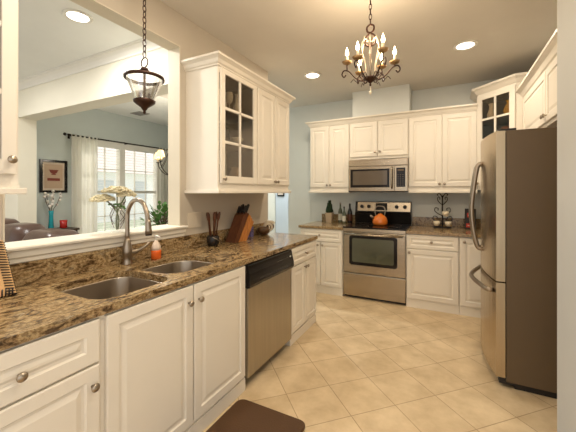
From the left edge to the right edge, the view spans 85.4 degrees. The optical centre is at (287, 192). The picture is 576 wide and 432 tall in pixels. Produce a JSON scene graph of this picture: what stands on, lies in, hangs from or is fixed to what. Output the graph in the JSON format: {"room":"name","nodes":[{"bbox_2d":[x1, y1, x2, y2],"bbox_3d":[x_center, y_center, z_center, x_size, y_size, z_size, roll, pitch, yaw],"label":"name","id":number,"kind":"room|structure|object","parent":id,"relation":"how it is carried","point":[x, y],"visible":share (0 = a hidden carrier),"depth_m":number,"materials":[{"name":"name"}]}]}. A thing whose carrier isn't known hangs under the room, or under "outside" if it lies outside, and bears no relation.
{"room":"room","nodes":[
{"label":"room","id":0,"kind":"room"},
{"bbox_2d":[5,118,36,222],"bbox_3d":[-4.600,0.193,4.765,2.455,2.355,0.210,0,0,27],"label":"wall pier","id":1,"kind":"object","parent":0,"point":[22,208],"visible":0.4,"depth_m":4.20,"materials":[{"name":"beige paint"}]},
{"bbox_2d":[18,48,167,120],"bbox_3d":[-3.256,-1.202,4.071,5.480,0.435,0.210,0,0,27],"label":"beam","id":2,"kind":"structure","parent":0,"point":[105,85],"depth_m":3.38,"materials":[{"name":"beige paint"}]},
{"bbox_2d":[37,109,167,227],"bbox_3d":[-2.861,-0.025,6.276,0.120,2.790,4.070,0,0,27],"label":"wall","id":3,"kind":"structure","parent":0,"point":[52,144],"depth_m":4.99,"materials":[{"name":"paint"}]},
{"bbox_2d":[39,159,67,192],"bbox_3d":[-3.564,-0.242,4.748,0.030,0.495,0.370,0,0,27],"label":"framed picture","id":4,"kind":"object","parent":3,"relation":"attached to","point":[53,174],"visible":0.98,"depth_m":4.75,"materials":[{"name":"paper"}]},
{"bbox_2d":[44,164,62,187],"bbox_3d":[-3.567,-0.242,4.750,0.002,0.365,0.250,0,0,27],"label":"print","id":5,"kind":"object","parent":4,"relation":"attached to","point":[53,173],"depth_m":4.75,"materials":[{"name":"paper"}]},
{"bbox_2d":[63,132,167,149],"bbox_3d":[-2.951,-0.890,5.844,0.113,0.080,2.328,0,0,27],"label":"curtain rod","id":6,"kind":"object","parent":3,"relation":"attached to","point":[64,133],"visible":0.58,"depth_m":5.53,"materials":[{"name":"metal"}]},
{"bbox_2d":[71,134,97,233],"bbox_3d":[-3.309,0.212,5.066,0.088,2.255,0.410,0,0,27],"label":"sheer curtain","id":7,"kind":"object","parent":6,"relation":"hanging from","point":[84,151],"visible":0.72,"depth_m":5.06,"materials":[{"name":"white fabric"}]},
{"bbox_2d":[159,147,167,223],"bbox_3d":[-2.543,0.212,6.551,0.088,2.255,0.410,0,0,27],"label":"sheer curtain","id":8,"kind":"object","parent":6,"relation":"hanging from","point":[163,179],"visible":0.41,"depth_m":6.44,"materials":[{"name":"white fabric"}]},
{"bbox_2d":[97,145,155,229],"bbox_3d":[-3.068,-0.060,5.763,0.042,1.520,1.500,0,0,27],"label":"window blind","id":9,"kind":"object","parent":3,"relation":"attached to","point":[105,146],"visible":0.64,"depth_m":5.89,"materials":[{"name":"white paint"}]},
{"bbox_2d":[97,140,158,230],"bbox_3d":[-3.086,-0.030,5.773,0.140,1.780,1.730,0,0,27],"label":"window","id":10,"kind":"structure","parent":3,"relation":"attached to","point":[120,175],"depth_m":5.77,"materials":[{"name":"white paint"}]},
{"bbox_2d":[0,0,267,239],"bbox_3d":[-1.520,-0.025,1.329,0.120,2.790,5.367,0,0,27],"label":"wall","id":11,"kind":"structure","parent":0,"point":[161,19],"depth_m":2.56,"materials":[{"name":"paint"}]},
{"bbox_2d":[0,0,26,193],"bbox_3d":[-1.352,-0.521,1.104,0.385,1.058,0.662,0,0,27],"label":"upper cabinet","id":12,"kind":"object","parent":11,"relation":"attached to","point":[8,8],"visible":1,"depth_m":1.24,"materials":[{"name":"paint"}]},
{"bbox_2d":[18,38,162,90],"bbox_3d":[-3.322,-1.375,3.942,5.480,0.090,0.080,0,0,27],"label":"trim","id":13,"kind":"structure","parent":11,"relation":"attached to","point":[134,48],"depth_m":3.31,"materials":[{"name":"white paint"}]},
{"bbox_2d":[2,0,179,243],"bbox_3d":[-1.166,-0.422,2.014,0.128,1.475,1.110,0,0,27],"label":"trim","id":14,"kind":"structure","parent":11,"relation":"attached to","point":[98,8],"depth_m":2.48,"materials":[{"name":"paint"}]},
{"bbox_2d":[187,212,200,227],"bbox_3d":[-0.783,0.233,2.615,0.008,0.125,0.160,0,0,27],"label":"outlet plate","id":15,"kind":"object","parent":11,"relation":"attached to","point":[193,219],"visible":1,"depth_m":2.61,"materials":[{"name":"beige plastic"}]},
{"bbox_2d":[180,50,295,192],"bbox_3d":[-0.386,-0.521,2.976,0.385,1.058,1.305,0,0,27],"label":"upper cabinet","id":16,"kind":"object","parent":11,"relation":"attached to","point":[262,118],"visible":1,"depth_m":2.62,"materials":[{"name":"paint"}]},
{"bbox_2d":[219,123,230,140],"bbox_3d":[-0.544,-0.489,2.610,0.124,0.170,0.122,0,0,27],"label":"vase","id":17,"kind":"object","parent":16,"relation":"on","point":[227,132],"visible":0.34,"depth_m":2.58,"materials":[{"name":"glass"}]},
{"bbox_2d":[226,92,232,107],"bbox_3d":[-0.498,-0.759,2.654,0.064,0.180,0.063,0,0,27],"label":"wine glass","id":18,"kind":"object","parent":16,"relation":"on","point":[229,95],"visible":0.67,"depth_m":2.63,"materials":[{"name":"glass"}]},
{"bbox_2d":[229,167,241,176],"bbox_3d":[-0.466,-0.136,2.761,0.124,0.170,0.122,0,0,27],"label":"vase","id":19,"kind":"object","parent":16,"relation":"in","point":[235,170],"visible":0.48,"depth_m":2.72,"materials":[{"name":"beige ceramic"}]},
{"bbox_2d":[219,107,251,123],"bbox_3d":[-0.565,-0.660,2.703,0.293,0.016,0.491,0,0,27],"label":"shelf","id":20,"kind":"object","parent":16,"relation":"attached to","point":[230,118],"depth_m":2.80,"materials":[{"name":"white wood"}]},
{"bbox_2d":[219,141,251,151],"bbox_3d":[-0.565,-0.396,2.703,0.293,0.016,0.491,0,0,27],"label":"shelf","id":21,"kind":"object","parent":16,"relation":"attached to","point":[228,148],"depth_m":2.83,"materials":[{"name":"white wood"}]},
{"bbox_2d":[233,94,238,111],"bbox_3d":[-0.453,-0.764,2.743,0.070,0.190,0.069,0,0,27],"label":"decanter","id":22,"kind":"object","parent":16,"relation":"on","point":[236,105],"visible":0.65,"depth_m":2.73,"materials":[{"name":"glass"}]},
{"bbox_2d":[230,137,243,143],"bbox_3d":[-0.452,-0.442,2.765,0.116,0.075,0.114,0,0,27],"label":"candy bowl","id":23,"kind":"object","parent":16,"relation":"on","point":[233,139],"visible":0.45,"depth_m":2.73,"materials":[{"name":"glass"}]},
{"bbox_2d":[18,0,556,125],"bbox_3d":[-1.415,-1.470,3.037,9.700,0.100,8.500,0,0,27],"label":"ceiling","id":24,"kind":"structure","parent":0,"point":[288,39],"depth_m":2.86,"materials":[{"name":"paint"}]},
{"bbox_2d":[62,9,92,23],"bbox_3d":[-1.694,-1.414,2.517,0.210,0.012,0.210,0,0,27],"label":"recessed light","id":25,"kind":"object","parent":24,"relation":"in","point":[77,16],"visible":1,"depth_m":2.51,"materials":[{"name":"white glass"}]},
{"bbox_2d":[130,111,148,115],"bbox_3d":[-2.657,-1.411,5.602,0.260,0.018,0.200,0,0,27],"label":"ceiling vent","id":26,"kind":"object","parent":24,"relation":"in","point":[139,113],"visible":0.89,"depth_m":5.58,"materials":[{"name":"metal"}]},
{"bbox_2d":[123,0,164,113],"bbox_3d":[-0.825,-0.935,1.793,0.218,0.970,0.218,0,0,27],"label":"pendant lantern","id":27,"kind":"object","parent":24,"relation":"hanging from","point":[143,102],"visible":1,"depth_m":1.78,"materials":[{"name":"brown metal"}]},
{"bbox_2d":[154,150,167,174],"bbox_3d":[-1.641,-0.825,4.447,0.572,1.190,0.555,0,0,27],"label":"dining chandelier","id":28,"kind":"object","parent":24,"relation":"hanging from","point":[159,154],"visible":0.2,"depth_m":4.30,"materials":[{"name":"glass"}]},
{"bbox_2d":[304,72,320,78],"bbox_3d":[0.299,-1.414,3.784,0.210,0.012,0.210,0,0,27],"label":"recessed light","id":29,"kind":"object","parent":24,"relation":"in","point":[310,75],"visible":1,"depth_m":3.78,"materials":[{"name":"white glass"}]},
{"bbox_2d":[341,0,400,94],"bbox_3d":[0.554,-1.038,2.099,0.376,0.765,0.369,0,0,27],"label":"chandelier","id":30,"kind":"object","parent":24,"relation":"hanging from","point":[371,78],"visible":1,"depth_m":2.08,"materials":[{"name":"brown metal"}]},
{"bbox_2d":[453,40,477,50],"bbox_3d":[1.711,-1.414,3.011,0.210,0.012,0.210,0,0,27],"label":"recessed light","id":31,"kind":"object","parent":24,"relation":"in","point":[464,45],"visible":1,"depth_m":3.00,"materials":[{"name":"white glass"}]},
{"bbox_2d":[325,212,333,222],"bbox_3d":[0.633,0.385,4.760,0.110,0.149,0.110,0,0,27],"label":"pot","id":32,"kind":"object","parent":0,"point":[329,216],"depth_m":4.72,"materials":[{"name":"beige ceramic"}]},
{"bbox_2d":[203,292,556,431],"bbox_3d":[0.229,1.420,2.189,6.000,0.100,8.500,0,0,27],"label":"floor","id":33,"kind":"structure","parent":0,"point":[363,365],"depth_m":2.28,"materials":[{"name":"tile"}]},
{"bbox_2d":[0,316,100,431],"bbox_3d":[-1.193,0.933,1.054,0.666,0.873,0.780,0,0,27],"label":"base cabinet","id":34,"kind":"object","parent":33,"relation":"on","point":[51,382],"visible":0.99,"depth_m":1.11,"materials":[{"name":"paint"}]},
{"bbox_2d":[101,265,244,431],"bbox_3d":[-0.784,0.933,1.848,0.666,0.873,1.005,0,0,27],"label":"base cabinet","id":35,"kind":"object","parent":33,"relation":"on","point":[174,360],"visible":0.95,"depth_m":1.60,"materials":[{"name":"paint"}]},
{"bbox_2d":[206,399,304,431],"bbox_3d":[-0.314,1.361,1.535,0.485,0.018,0.940,0,0,27],"label":"floor mat","id":36,"kind":"object","parent":33,"relation":"on","point":[244,415],"visible":1,"depth_m":1.84,"materials":[{"name":"brown plastic"}]},
{"bbox_2d":[244,249,293,378],"bbox_3d":[-0.388,0.936,2.599,0.646,0.868,0.680,0,0,27],"label":"dishwasher","id":37,"kind":"object","parent":33,"relation":"on","point":[267,279],"visible":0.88,"depth_m":2.38,"materials":[{"name":"metal"}]},
{"bbox_2d":[285,240,315,345],"bbox_3d":[-0.101,0.933,3.172,0.666,0.873,0.594,0,0,27],"label":"base cabinet","id":38,"kind":"object","parent":33,"relation":"on","point":[303,272],"visible":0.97,"depth_m":3.00,"materials":[{"name":"paint"}]},
{"bbox_2d":[0,223,317,350],"bbox_3d":[-0.689,0.422,2.088,0.659,0.145,3.120,0,0,27],"label":"countertop","id":39,"kind":"structure","parent":38,"relation":"on","point":[39,308],"depth_m":1.68,"materials":[{"name":"stone"}]},
{"bbox_2d":[0,240,16,297],"bbox_3d":[-1.349,0.345,1.284,0.143,0.244,0.334,0,0,27],"label":"board","id":40,"kind":"object","parent":39,"relation":"on","point":[7,287],"visible":1,"depth_m":1.40,"materials":[{"name":"wood"}]},
{"bbox_2d":[5,224,188,263],"bbox_3d":[-1.172,0.307,2.017,0.237,0.084,1.190,0,0,27],"label":"window ledge","id":41,"kind":"object","parent":39,"relation":"on","point":[34,249],"visible":1,"depth_m":1.80,"materials":[{"name":"white paint"}]},
{"bbox_3d":[-1.139,0.179,2.079,0.084,0.168,0.084,0,0,27],"label":"flower vase","id":42,"kind":"object","parent":41,"relation":"on","visible":0},
{"bbox_2d":[88,194,119,229],"bbox_3d":[-1.208,0.130,2.039,0.148,0.240,0.160,0,0,27],"label":"flower","id":43,"kind":"object","parent":42,"relation":"in","point":[100,197],"visible":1,"depth_m":2.00,"materials":[{"name":"beige plant"}]},
{"bbox_2d":[101,186,130,229],"bbox_3d":[-1.143,0.102,2.077,0.172,0.294,0.182,0,0,-3],"label":"flower","id":44,"kind":"object","parent":42,"relation":"in","point":[112,189],"visible":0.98,"depth_m":2.04,"materials":[{"name":"beige plant"}]},
{"bbox_2d":[108,199,125,227],"bbox_3d":[-1.135,0.137,2.076,0.015,0.217,0.126,0,0,27],"label":"twigs","id":45,"kind":"object","parent":42,"relation":"in","point":[125,199],"visible":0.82,"depth_m":2.10,"materials":[{"name":"plant"}]},
{"bbox_2d":[115,190,136,229],"bbox_3d":[-1.091,0.115,2.102,0.127,0.270,0.126,0,0,-9],"label":"flower","id":46,"kind":"object","parent":42,"relation":"in","point":[130,192],"visible":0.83,"depth_m":2.07,"materials":[{"name":"beige plant"}]},
{"bbox_2d":[61,260,212,298],"bbox_3d":[-0.780,0.600,1.809,0.475,0.208,0.930,0,0,27],"label":"double sink","id":47,"kind":"object","parent":39,"relation":"in","point":[113,287],"visible":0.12,"depth_m":1.80,"materials":[{"name":"metal"}]},
{"bbox_2d":[122,198,151,264],"bbox_3d":[-0.946,0.247,1.952,0.170,0.426,0.218,0,0,-26],"label":"faucet","id":48,"kind":"object","parent":39,"relation":"on","point":[128,251],"visible":1,"depth_m":1.97,"materials":[{"name":"silver metal"}]},
{"bbox_2d":[151,235,160,259],"bbox_3d":[-0.912,0.377,2.158,0.065,0.166,0.064,0,0,-22],"label":"soap bottle","id":49,"kind":"object","parent":39,"relation":"on","point":[156,247],"visible":1,"depth_m":2.14,"materials":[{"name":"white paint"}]},
{"bbox_2d":[207,235,221,245],"bbox_3d":[-0.633,0.414,2.679,0.130,0.090,0.107,0,0,-5],"label":"utensil crock","id":50,"kind":"object","parent":39,"relation":"on","point":[212,240],"visible":0.95,"depth_m":2.63,"materials":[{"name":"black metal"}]},
{"bbox_2d":[207,212,211,235],"bbox_3d":[-0.662,0.307,2.642,0.026,0.277,0.061,0,0,27],"label":"wooden utensil","id":51,"kind":"object","parent":50,"relation":"in","point":[208,214],"visible":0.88,"depth_m":2.63,"materials":[{"name":"red wood"}]},
{"bbox_2d":[213,212,215,235],"bbox_3d":[-0.630,0.307,2.655,0.024,0.276,0.032,0,0,-40],"label":"wooden utensil","id":52,"kind":"object","parent":50,"relation":"in","point":[214,214],"visible":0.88,"depth_m":2.65,"materials":[{"name":"red wood"}]},
{"bbox_2d":[215,212,220,235],"bbox_3d":[-0.609,0.307,2.701,0.053,0.277,0.024,0,0,-40],"label":"wooden utensil","id":53,"kind":"object","parent":50,"relation":"in","point":[219,213],"visible":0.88,"depth_m":2.70,"materials":[{"name":"red wood"}]},
{"bbox_2d":[226,212,253,242],"bbox_3d":[-0.455,0.325,2.962,0.118,0.268,0.277,0,0,31],"label":"knife block","id":54,"kind":"object","parent":39,"relation":"on","point":[241,225],"visible":0.98,"depth_m":2.92,"materials":[{"name":"red wood"}]},
{"bbox_2d":[249,227,253,236],"bbox_3d":[-0.395,0.407,3.225,0.060,0.104,0.056,0,0,27],"label":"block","id":55,"kind":"object","parent":39,"relation":"on","point":[251,234],"visible":0.43,"depth_m":3.21,"materials":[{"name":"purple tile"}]},
{"bbox_2d":[257,220,274,234],"bbox_3d":[-0.247,0.380,3.407,0.211,0.158,0.147,0,0,-35],"label":"shell","id":56,"kind":"object","parent":39,"relation":"on","point":[268,226],"visible":1,"depth_m":3.37,"materials":[{"name":"beige ceramic"}]},
{"bbox_2d":[257,226,269,234],"bbox_3d":[-0.261,0.414,3.398,0.133,0.090,0.190,0,0,27],"label":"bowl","id":57,"kind":"object","parent":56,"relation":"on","point":[263,230],"depth_m":3.34,"materials":[{"name":"brown ceramic"}]},
{"bbox_2d":[301,228,343,295],"bbox_3d":[0.594,0.933,4.537,0.615,0.873,0.731,0,0,27],"label":"base cabinet","id":58,"kind":"object","parent":33,"relation":"on","point":[329,243],"visible":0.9,"depth_m":4.19,"materials":[{"name":"paint"}]},
{"bbox_2d":[298,214,354,229],"bbox_3d":[0.593,0.417,4.555,0.637,0.155,0.720,0,0,27],"label":"countertop","id":59,"kind":"structure","parent":58,"relation":"on","point":[335,225],"depth_m":4.46,"materials":[{"name":"stone"}]},
{"bbox_2d":[325,200,333,222],"bbox_3d":[0.629,0.289,4.761,0.119,0.340,0.122,0,0,27],"label":"potted topiary","id":60,"kind":"object","parent":59,"relation":"on","point":[329,214],"visible":1,"depth_m":4.72,"materials":[{"name":"green plant"}]},
{"bbox_2d":[338,203,341,222],"bbox_3d":[0.799,0.309,4.764,0.066,0.300,0.066,0,0,27],"label":"bottle","id":61,"kind":"object","parent":59,"relation":"on","point":[340,209],"visible":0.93,"depth_m":4.74,"materials":[{"name":"green glass"}]},
{"bbox_2d":[342,207,345,222],"bbox_3d":[0.838,0.337,4.654,0.056,0.245,0.056,0,0,27],"label":"bottle","id":62,"kind":"object","parent":59,"relation":"on","point":[344,212],"visible":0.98,"depth_m":4.63,"materials":[{"name":"green glass"}]},
{"bbox_2d":[347,203,351,222],"bbox_3d":[0.932,0.314,4.707,0.074,0.290,0.074,0,0,27],"label":"bottle","id":63,"kind":"object","parent":59,"relation":"on","point":[349,213],"visible":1,"depth_m":4.68,"materials":[{"name":"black glass"}]},
{"bbox_2d":[343,201,411,304],"bbox_3d":[1.209,0.752,4.196,0.780,1.235,0.754,0,0,27],"label":"range","id":64,"kind":"object","parent":33,"relation":"on","point":[374,256],"visible":1,"depth_m":3.95,"materials":[{"name":"metal"}]},
{"bbox_2d":[343,222,410,230],"bbox_3d":[1.202,0.455,4.182,0.780,0.020,0.605,0,0,27],"label":"cooktop","id":65,"kind":"object","parent":64,"relation":"in","point":[362,226],"depth_m":4.06,"materials":[{"name":"black glass"}]},
{"bbox_2d":[370,206,387,225],"bbox_3d":[1.247,0.313,4.229,0.199,0.262,0.202,0,0,-42],"label":"kettle","id":66,"kind":"object","parent":64,"relation":"on","point":[380,219],"visible":1,"depth_m":4.17,"materials":[{"name":"orange metal"}]},
{"bbox_2d":[406,234,458,314],"bbox_3d":[1.816,0.933,3.907,0.555,0.873,0.731,0,0,27],"label":"base cabinet","id":67,"kind":"object","parent":33,"relation":"on","point":[432,261],"visible":1,"depth_m":3.61,"materials":[{"name":"paint"}]},
{"bbox_2d":[406,217,480,237],"bbox_3d":[2.233,0.417,3.709,1.482,0.155,0.720,0,0,27],"label":"countertop","id":68,"kind":"structure","parent":67,"relation":"on","point":[420,225],"depth_m":3.96,"materials":[{"name":"stone"}]},
{"bbox_2d":[432,193,452,228],"bbox_3d":[1.988,0.235,4.016,0.236,0.447,0.060,0,0,27],"label":"rack","id":69,"kind":"object","parent":68,"relation":"on","point":[442,196],"visible":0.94,"depth_m":4.01,"materials":[{"name":"black metal"}]},
{"bbox_2d":[433,221,439,225],"bbox_3d":[1.907,0.399,4.001,0.080,0.060,0.080,0,0,27],"label":"tea cup","id":70,"kind":"object","parent":69,"relation":"hanging from","point":[436,223],"visible":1,"depth_m":3.97,"materials":[{"name":"beige ceramic"}]},
{"bbox_2d":[442,211,448,215],"bbox_3d":[1.996,0.274,3.955,0.080,0.060,0.080,0,0,27],"label":"tea cup","id":71,"kind":"object","parent":69,"relation":"hanging from","point":[444,213],"visible":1,"depth_m":3.93,"materials":[{"name":"beige ceramic"}]},
{"bbox_2d":[445,221,451,225],"bbox_3d":[2.023,0.399,3.941,0.080,0.060,0.080,0,0,27],"label":"tea cup","id":72,"kind":"object","parent":69,"relation":"hanging from","point":[447,223],"visible":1,"depth_m":3.92,"materials":[{"name":"beige ceramic"}]},
{"bbox_2d":[465,209,475,228],"bbox_3d":[2.272,0.332,3.890,0.120,0.254,0.073,0,0,27],"label":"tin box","id":73,"kind":"object","parent":68,"relation":"on","point":[467,224],"visible":0.45,"depth_m":3.87,"materials":[{"name":"metal"}]},
{"bbox_2d":[459,237,480,317],"bbox_3d":[2.473,0.933,3.567,0.916,0.873,0.731,0,0,27],"label":"base cabinet","id":74,"kind":"object","parent":33,"relation":"on","point":[469,256],"visible":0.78,"depth_m":3.44,"materials":[{"name":"paint"}]},
{"bbox_2d":[469,127,556,398],"bbox_3d":[1.933,0.461,2.469,0.870,1.818,0.910,0,0,27],"label":"refrigerator","id":75,"kind":"object","parent":33,"relation":"on","point":[518,247],"visible":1,"depth_m":2.13,"materials":[{"name":"metal"}]},
{"bbox_2d":[352,84,411,116],"bbox_3d":[1.326,-1.229,4.402,0.760,0.382,0.320,0,0,27],"label":"wall","id":76,"kind":"structure","parent":0,"point":[398,98],"depth_m":4.25,"materials":[{"name":"grey paint"}]},
{"bbox_2d":[288,79,497,233],"bbox_3d":[2.312,-0.025,4.928,4.410,2.790,1.520,0,0,27],"label":"wall","id":77,"kind":"structure","parent":0,"point":[304,207],"depth_m":4.85,"materials":[{"name":"grey paint"}]},
{"bbox_2d":[308,124,355,192],"bbox_3d":[0.664,-0.483,4.710,0.630,0.983,0.381,0,0,27],"label":"upper cabinet","id":78,"kind":"object","parent":77,"relation":"attached to","point":[329,145],"visible":0.94,"depth_m":4.56,"materials":[{"name":"paint"}]},
{"bbox_2d":[350,118,408,159],"bbox_3d":[1.292,-0.718,4.385,0.781,0.515,0.381,0,0,27],"label":"upper cabinet","id":79,"kind":"object","parent":77,"relation":"attached to","point":[384,139],"visible":1,"depth_m":4.23,"materials":[{"name":"paint"}]},
{"bbox_2d":[348,158,408,191],"bbox_3d":[1.274,-0.224,4.344,0.780,0.442,0.466,0,0,27],"label":"microwave","id":80,"kind":"object","parent":79,"relation":"attached to","point":[372,175],"visible":0.98,"depth_m":4.17,"materials":[{"name":"metal"}]},
{"bbox_2d":[305,103,477,127],"bbox_3d":[1.335,-1.014,4.358,2.225,0.075,0.390,0,0,27],"label":"crown molding","id":81,"kind":"structure","parent":77,"relation":"attached to","point":[467,107],"depth_m":4.11,"materials":[{"name":"paint"}]},
{"bbox_2d":[408,111,476,192],"bbox_3d":[1.983,-0.483,4.029,0.770,0.983,0.381,0,0,27],"label":"upper cabinet","id":82,"kind":"object","parent":77,"relation":"attached to","point":[442,147],"visible":0.94,"depth_m":3.88,"materials":[{"name":"paint"}]},
{"bbox_2d":[470,72,527,189],"bbox_3d":[2.541,-0.631,3.549,0.778,1.203,0.722,0,0,27],"label":"upper cabinet","id":83,"kind":"object","parent":77,"relation":"attached to","point":[497,92],"visible":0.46,"depth_m":3.57,"materials":[{"name":"paint"}]},
{"bbox_2d":[487,103,493,117],"bbox_3d":[2.377,-0.944,3.646,0.084,0.180,0.083,0,0,27],"label":"vase","id":84,"kind":"object","parent":83,"relation":"on","point":[490,113],"visible":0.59,"depth_m":3.62,"materials":[{"name":"beige ceramic"}]},
{"bbox_2d":[483,115,508,125],"bbox_3d":[2.583,-0.845,3.562,0.656,0.016,0.600,0,0,27],"label":"shelf","id":85,"kind":"object","parent":83,"relation":"attached to","point":[502,120],"depth_m":3.64,"materials":[{"name":"white wood"}]},
{"bbox_2d":[503,99,508,113],"bbox_3d":[2.478,-0.944,3.493,0.116,0.180,0.114,0,0,27],"label":"vase","id":86,"kind":"object","parent":83,"relation":"on","point":[506,108],"visible":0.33,"depth_m":3.48,"materials":[{"name":"ceramic"}]},
{"bbox_2d":[557,0,575,431],"bbox_3d":[1.891,-0.025,1.826,0.613,2.790,4.380,0,0,27],"label":"wall","id":87,"kind":"structure","parent":0,"point":[566,9],"depth_m":1.60,"materials":[{"name":"grey paint"}]},
{"bbox_2d":[516,29,556,128],"bbox_3d":[2.231,-0.800,2.529,0.395,0.540,1.490,0,0,27],"label":"upper cabinet","id":88,"kind":"object","parent":87,"relation":"attached to","point":[538,88],"visible":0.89,"depth_m":2.53,"materials":[{"name":"paint"}]},
{"bbox_3d":[-3.290,1.420,4.005,5.480,0.101,8.500,0,0,27],"label":"floor","id":89,"kind":"structure","parent":0,"visible":0},
{"bbox_2d":[5,218,79,242],"bbox_3d":[-2.823,0.802,2.925,2.000,1.035,0.950,0,0,27],"label":"sofa","id":90,"kind":"object","parent":89,"relation":"on","point":[15,230],"visible":0.22,"depth_m":2.97,"materials":[{"name":"brown leather"}]},
{"bbox_2d":[5,218,19,223],"bbox_3d":[-3.203,0.627,3.431,0.660,0.685,0.360,0,0,27],"label":"cushion","id":91,"kind":"object","parent":90,"relation":"on","point":[7,220],"depth_m":3.37,"materials":[{"name":"brown fabric"}]},
{"bbox_2d":[5,223,45,242],"bbox_3d":[-2.697,0.642,3.170,0.560,0.655,0.360,0,0,27],"label":"cushion","id":92,"kind":"object","parent":90,"relation":"on","point":[14,231],"depth_m":3.01,"materials":[{"name":"brown leather"}]},
{"bbox_2d":[22,228,79,240],"bbox_3d":[-2.190,0.657,2.908,0.660,0.625,0.360,0,0,27],"label":"cushion","id":93,"kind":"object","parent":90,"relation":"on","point":[34,233],"depth_m":2.82,"materials":[{"name":"brown leather"}]},
{"bbox_2d":[46,227,79,231],"bbox_3d":[-3.441,0.955,4.606,0.340,0.830,0.510,0,0,27],"label":"console table","id":94,"kind":"object","parent":89,"relation":"on","point":[69,228],"visible":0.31,"depth_m":4.70,"materials":[{"name":"brown wood"}]},
{"bbox_2d":[48,211,53,227],"bbox_3d":[-3.471,0.405,4.570,0.070,0.270,0.069,0,0,27],"label":"vase","id":95,"kind":"object","parent":94,"relation":"on","point":[51,221],"visible":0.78,"depth_m":4.55,"materials":[{"name":"teal glass"}]},
{"bbox_2d":[43,192,51,210],"bbox_3d":[-3.474,0.258,4.505,0.068,0.524,0.135,0,0,16],"label":"branch","id":96,"kind":"object","parent":95,"relation":"in","point":[44,193],"visible":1,"depth_m":4.50,"materials":[{"name":"white plant"}]},
{"bbox_2d":[53,192,61,209],"bbox_3d":[-3.441,0.261,4.639,0.067,0.518,0.156,0,0,27],"label":"branch","id":97,"kind":"object","parent":95,"relation":"in","point":[60,193],"visible":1,"depth_m":4.66,"materials":[{"name":"white plant"}]},
{"bbox_2d":[59,220,66,227],"bbox_3d":[-3.388,0.479,4.708,0.100,0.120,0.098,0,0,27],"label":"candle holder","id":98,"kind":"object","parent":94,"relation":"on","point":[63,223],"visible":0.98,"depth_m":4.67,"materials":[{"name":"red glass"}]},
{"bbox_3d":[-1.378,0.978,3.435,0.320,0.785,0.320,0,0,27],"label":"plant stand","id":99,"kind":"object","parent":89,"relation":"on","visible":0},
{"bbox_2d":[140,201,167,225],"bbox_3d":[-1.360,0.338,3.436,0.471,0.492,0.516,0,0,27],"label":"leafy plant","id":100,"kind":"object","parent":99,"relation":"on","point":[163,213],"visible":0.45,"depth_m":3.40,"materials":[{"name":"green plant"}]},
{"bbox_3d":[0.875,-0.025,6.581,6.480,2.790,0.100,0,0,27],"label":"wall","id":101,"kind":"structure","parent":0,"visible":0},
{"bbox_2d":[268,193,275,232],"bbox_3d":[-0.381,0.270,7.145,0.210,2.200,0.050,0,0,27],"label":"trim","id":102,"kind":"structure","parent":101,"relation":"attached to","point":[271,196],"depth_m":7.10,"materials":[{"name":"white paint"}]},
{"bbox_2d":[276,193,287,232],"bbox_3d":[-0.096,0.320,7.010,0.400,2.100,0.030,0,0,27],"label":"door","id":103,"kind":"structure","parent":101,"relation":"in","point":[281,201],"depth_m":7.01,"materials":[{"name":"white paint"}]},
{"label":"outside","id":104,"kind":"structure","parent":0,"visible":0},
{"bbox_2d":[97,218,152,231],"bbox_3d":[-11.662,1.820,18.396,22.400,0.100,38.000,0,0,27],"label":"ground","id":105,"kind":"structure","parent":104,"point":[100,226],"depth_m":16.64,"materials":[{"name":"white"}]},
{"bbox_2d":[97,147,152,222],"bbox_3d":[-13.417,-0.630,17.614,5.000,4.800,11.800,0,0,27],"label":"house","id":106,"kind":"structure","parent":105,"relation":"on","point":[139,186],"depth_m":19.97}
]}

